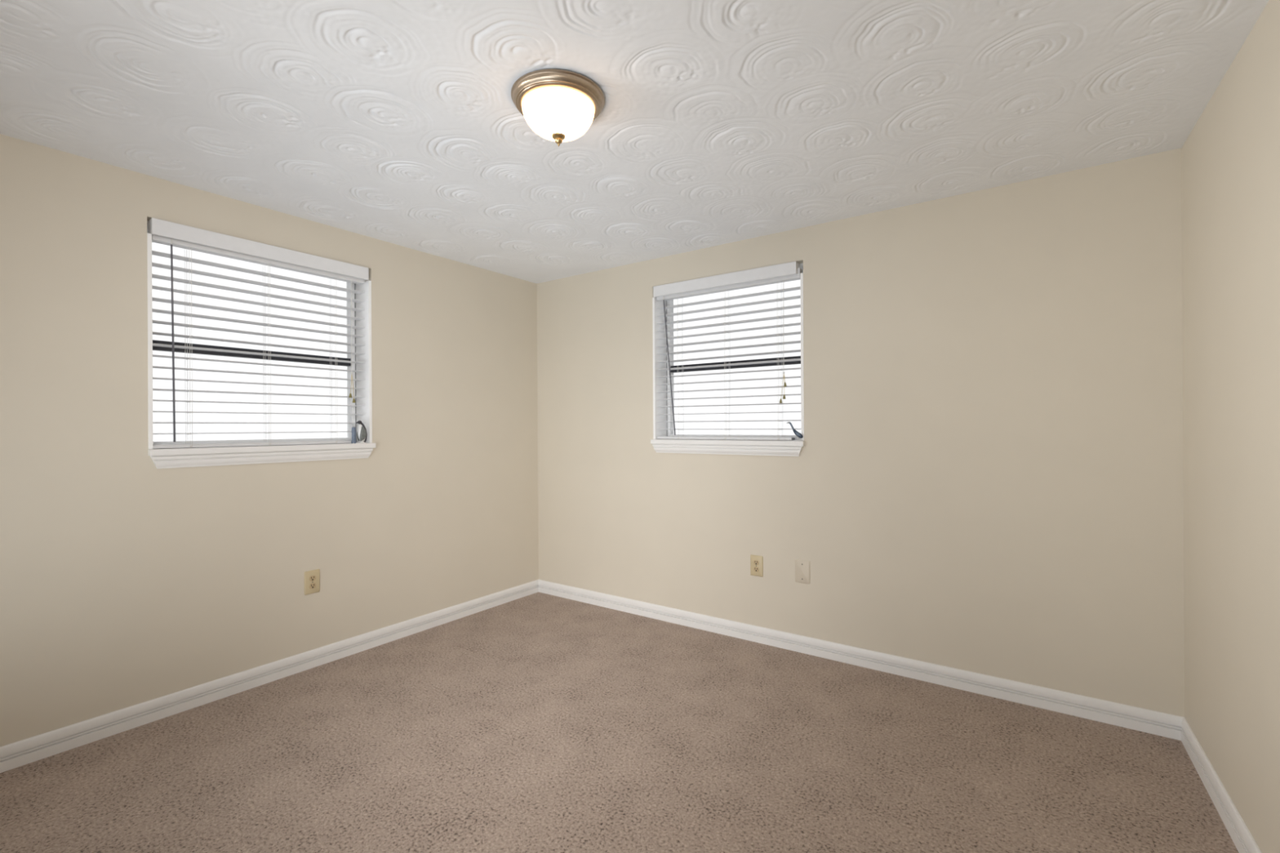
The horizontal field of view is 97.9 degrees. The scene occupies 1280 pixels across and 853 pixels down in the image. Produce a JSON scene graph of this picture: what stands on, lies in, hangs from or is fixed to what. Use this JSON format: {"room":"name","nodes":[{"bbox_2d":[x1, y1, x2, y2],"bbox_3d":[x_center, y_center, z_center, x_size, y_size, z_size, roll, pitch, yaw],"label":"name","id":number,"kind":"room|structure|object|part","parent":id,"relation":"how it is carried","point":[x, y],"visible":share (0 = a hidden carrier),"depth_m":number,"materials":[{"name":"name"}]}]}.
{"room":"empty bedroom","nodes":[
{"label":"empty bedroom","id":0,"kind":"room"},
{"bbox_2d":[0,133,538,746],"bbox_3d":[-1.991,0.097,2.955,0.220,2.500,3.750,0,0,36],"label":"wall","id":1,"kind":"structure","parent":0,"point":[126,581],"depth_m":2.61,"materials":[{"name":"beige paint"}]},
{"bbox_2d":[146,220,375,468],"bbox_3d":[-1.963,-0.372,2.953,0.234,1.127,1.032,0,0,36],"label":"window","id":2,"kind":"structure","parent":1,"relation":"in","point":[177,457],"depth_m":2.99,"materials":[{"name":"white paint"}]},
{"bbox_3d":[-2.038,-0.383,3.004,0.044,0.045,0.935,0,0,36],"label":"meeting rail","id":3,"kind":"part","parent":2,"relation":"part of","materials":[{"name":"metal"}]},
{"bbox_2d":[148,217,368,448],"bbox_3d":[-1.924,-0.416,2.915,0.096,1.030,0.988,0,0,36],"label":"window blind","id":4,"kind":"object","parent":2,"relation":"attached to","point":[163,232],"visible":0.94,"depth_m":2.83,"materials":[{"name":"white plastic"}]},
{"bbox_3d":[-2.139,-0.375,2.641,0.065,0.936,0.010,0,0,36],"label":"ladder cord","id":5,"kind":"part","parent":4,"relation":"part of","materials":[{"name":"white fabric"}]},
{"bbox_3d":[-1.956,0.092,2.893,0.060,0.016,0.901,0,0,36],"label":"rail","id":6,"kind":"part","parent":4,"relation":"part of","materials":[{"name":"white plastic"}]},
{"bbox_3d":[-1.947,-0.376,2.909,0.065,0.936,0.010,0,0,36],"label":"ladder cord","id":7,"kind":"part","parent":4,"relation":"part of","materials":[{"name":"white fabric"}]},
{"bbox_3d":[-1.751,-0.377,3.183,0.065,0.936,0.010,0,0,36],"label":"ladder cord","id":8,"kind":"part","parent":4,"relation":"part of","materials":[{"name":"white fabric"}]},
{"bbox_3d":[-1.672,-0.573,3.232,0.003,0.535,0.004,0,0,36],"label":"lift cord","id":9,"kind":"part","parent":4,"relation":"part of","materials":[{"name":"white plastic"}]},
{"bbox_2d":[351,420,367,443],"bbox_3d":[-1.633,0.035,3.243,0.048,0.132,0.090,0,0,36],"label":"bird figurine","id":10,"kind":"object","parent":2,"relation":"on","point":[362,434],"visible":1,"depth_m":3.24,"materials":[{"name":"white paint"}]},
{"bbox_3d":[-1.651,0.053,3.217,0.027,0.096,0.027,0,0,36],"label":"post","id":11,"kind":"part","parent":10,"relation":"part of","materials":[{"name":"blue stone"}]},
{"bbox_2d":[0,579,538,773],"bbox_3d":[-1.889,1.270,2.887,0.014,0.096,3.750,0,0,36],"label":"baseboard","id":12,"kind":"structure","parent":1,"relation":"attached to","point":[21,753],"depth_m":2.70,"materials":[{"name":"white paint"}]},
{"bbox_2d":[304,568,319,595],"bbox_3d":[-1.786,0.851,3.039,0.009,0.126,0.079,0,0,36],"label":"electrical outlet","id":13,"kind":"object","parent":1,"relation":"attached to","point":[312,578],"visible":1,"depth_m":3.04,"materials":[{"name":"beige plastic"}]},
{"bbox_2d":[309,582,315,588],"bbox_3d":[-1.784,0.872,3.038,0.004,0.028,0.035,0,0,36],"label":"receptacle","id":14,"kind":"object","parent":13,"relation":"attached to","point":[312,585],"depth_m":3.04,"materials":[{"name":"brown plastic"}]},
{"bbox_2d":[309,575,315,581],"bbox_3d":[-1.785,0.830,3.038,0.004,0.028,0.035,0,0,36],"label":"receptacle","id":15,"kind":"object","parent":13,"relation":"attached to","point":[312,578],"depth_m":3.04,"materials":[{"name":"brown plastic"}]},
{"bbox_2d":[0,591,1239,852],"bbox_3d":[-0.324,1.337,1.858,4.013,0.060,3.850,0,0,35],"label":"floor","id":16,"kind":"structure","parent":0,"point":[537,722],"depth_m":2.15,"materials":[{"name":"brown carpet"}]},
{"bbox_2d":[0,0,1269,284],"bbox_3d":[-0.342,-1.133,1.817,3.873,0.009,3.777,0,0,35],"label":"ceiling","id":17,"kind":"structure","parent":0,"point":[399,122],"depth_m":1.94,"materials":[{"name":"white paint"}]},
{"bbox_2d":[511,69,604,146],"bbox_3d":[-0.280,-1.047,1.917,0.318,0.176,0.318,0,0,35],"label":"ceiling light","id":18,"kind":"object","parent":17,"relation":"attached to","point":[559,106],"visible":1,"depth_m":1.83,"materials":[{"name":"white glass"}]},
{"bbox_3d":[-0.280,-1.047,1.917,0.247,0.095,0.247,0,0,35],"label":"lamp shade","id":19,"kind":"part","parent":18,"relation":"part of","materials":[{"name":"white glass"}]},
{"bbox_2d":[537,147,1184,716],"bbox_3d":[0.775,0.081,3.445,4.313,2.500,0.220,0,0,35],"label":"wall","id":20,"kind":"structure","parent":0,"point":[987,477],"depth_m":2.80,"materials":[{"name":"beige paint"}]},
{"bbox_2d":[650,262,804,456],"bbox_3d":[0.563,-0.386,3.559,1.043,1.127,0.234,0,0,35],"label":"window","id":21,"kind":"structure","parent":20,"relation":"in","point":[751,447],"depth_m":3.66,"materials":[{"name":"white paint"}]},
{"bbox_2d":[653,261,802,439],"bbox_3d":[0.527,-0.429,3.518,0.998,1.030,0.096,0,0,35],"label":"window blind","id":22,"kind":"object","parent":21,"relation":"attached to","point":[791,271],"visible":0.95,"depth_m":3.49,"materials":[{"name":"white plastic"}]},
{"bbox_3d":[0.269,-0.388,3.717,0.010,0.936,0.065,0,0,35],"label":"ladder cord","id":23,"kind":"part","parent":22,"relation":"part of","materials":[{"name":"white fabric"}]},
{"bbox_3d":[0.517,0.078,3.546,0.936,0.016,0.060,0,0,35],"label":"rail","id":24,"kind":"part","parent":22,"relation":"part of","materials":[{"name":"white plastic"}]},
{"bbox_3d":[0.551,-0.390,3.520,0.010,0.936,0.065,0,0,35],"label":"ladder cord","id":25,"kind":"part","parent":22,"relation":"part of","materials":[{"name":"white fabric"}]},
{"bbox_3d":[0.835,-0.392,3.323,0.010,0.936,0.065,0,0,35],"label":"ladder cord","id":26,"kind":"part","parent":22,"relation":"part of","materials":[{"name":"white fabric"}]},
{"bbox_3d":[0.844,-0.583,3.271,0.004,0.543,0.003,0,0,35],"label":"lift cord","id":27,"kind":"part","parent":22,"relation":"part of","materials":[{"name":"white fabric"}]},
{"bbox_3d":[0.613,-0.398,3.635,0.946,0.045,0.044,0,0,35],"label":"meeting rail","id":28,"kind":"part","parent":21,"relation":"part of","materials":[{"name":"metal"}]},
{"bbox_2d":[786,422,803,440],"bbox_3d":[0.892,0.032,3.213,0.097,0.111,0.028,0,0,35],"label":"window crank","id":29,"kind":"object","parent":21,"relation":"on","point":[797,434],"visible":1,"depth_m":3.20,"materials":[{"name":"blue paint"}]},
{"bbox_2d":[750,555,763,577],"bbox_3d":[0.702,0.844,3.360,0.079,0.124,0.009,0,0,35],"label":"electrical outlet","id":30,"kind":"object","parent":20,"relation":"attached to","point":[756,562],"visible":1,"depth_m":3.36,"materials":[{"name":"beige plastic"}]},
{"bbox_2d":[753,566,759,572],"bbox_3d":[0.701,0.864,3.358,0.035,0.028,0.004,0,0,35],"label":"receptacle","id":31,"kind":"object","parent":30,"relation":"attached to","point":[756,569],"depth_m":3.36,"materials":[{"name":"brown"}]},
{"bbox_2d":[753,560,759,564],"bbox_3d":[0.701,0.823,3.358,0.035,0.028,0.004,0,0,35],"label":"receptacle","id":32,"kind":"object","parent":30,"relation":"attached to","point":[755,562],"depth_m":3.36,"materials":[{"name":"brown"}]},
{"bbox_2d":[795,559,809,583],"bbox_3d":[0.932,0.836,3.200,0.086,0.131,0.008,0,0,35],"label":"blank cover plate","id":33,"kind":"object","parent":20,"relation":"attached to","point":[802,567],"visible":1,"depth_m":3.20,"materials":[{"name":"beige plastic"}]},
{"bbox_2d":[538,579,1184,740],"bbox_3d":[0.715,1.255,3.349,3.713,0.096,0.014,0,0,35],"label":"baseboard","id":34,"kind":"structure","parent":20,"relation":"attached to","point":[1152,722],"depth_m":2.87,"materials":[{"name":"white paint"}]},
{"bbox_2d":[1181,0,1279,852],"bbox_3d":[1.275,0.078,0.680,0.220,2.500,3.750,0,0,34],"label":"wall","id":35,"kind":"structure","parent":0,"point":[1231,155],"depth_m":1.72,"materials":[{"name":"beige paint"}]},
{"bbox_2d":[1181,717,1262,852],"bbox_3d":[1.184,1.252,0.746,0.014,0.096,3.750,0,0,34],"label":"baseboard","id":36,"kind":"structure","parent":35,"relation":"attached to","point":[1240,834],"depth_m":1.87,"materials":[{"name":"white paint"}]}
]}

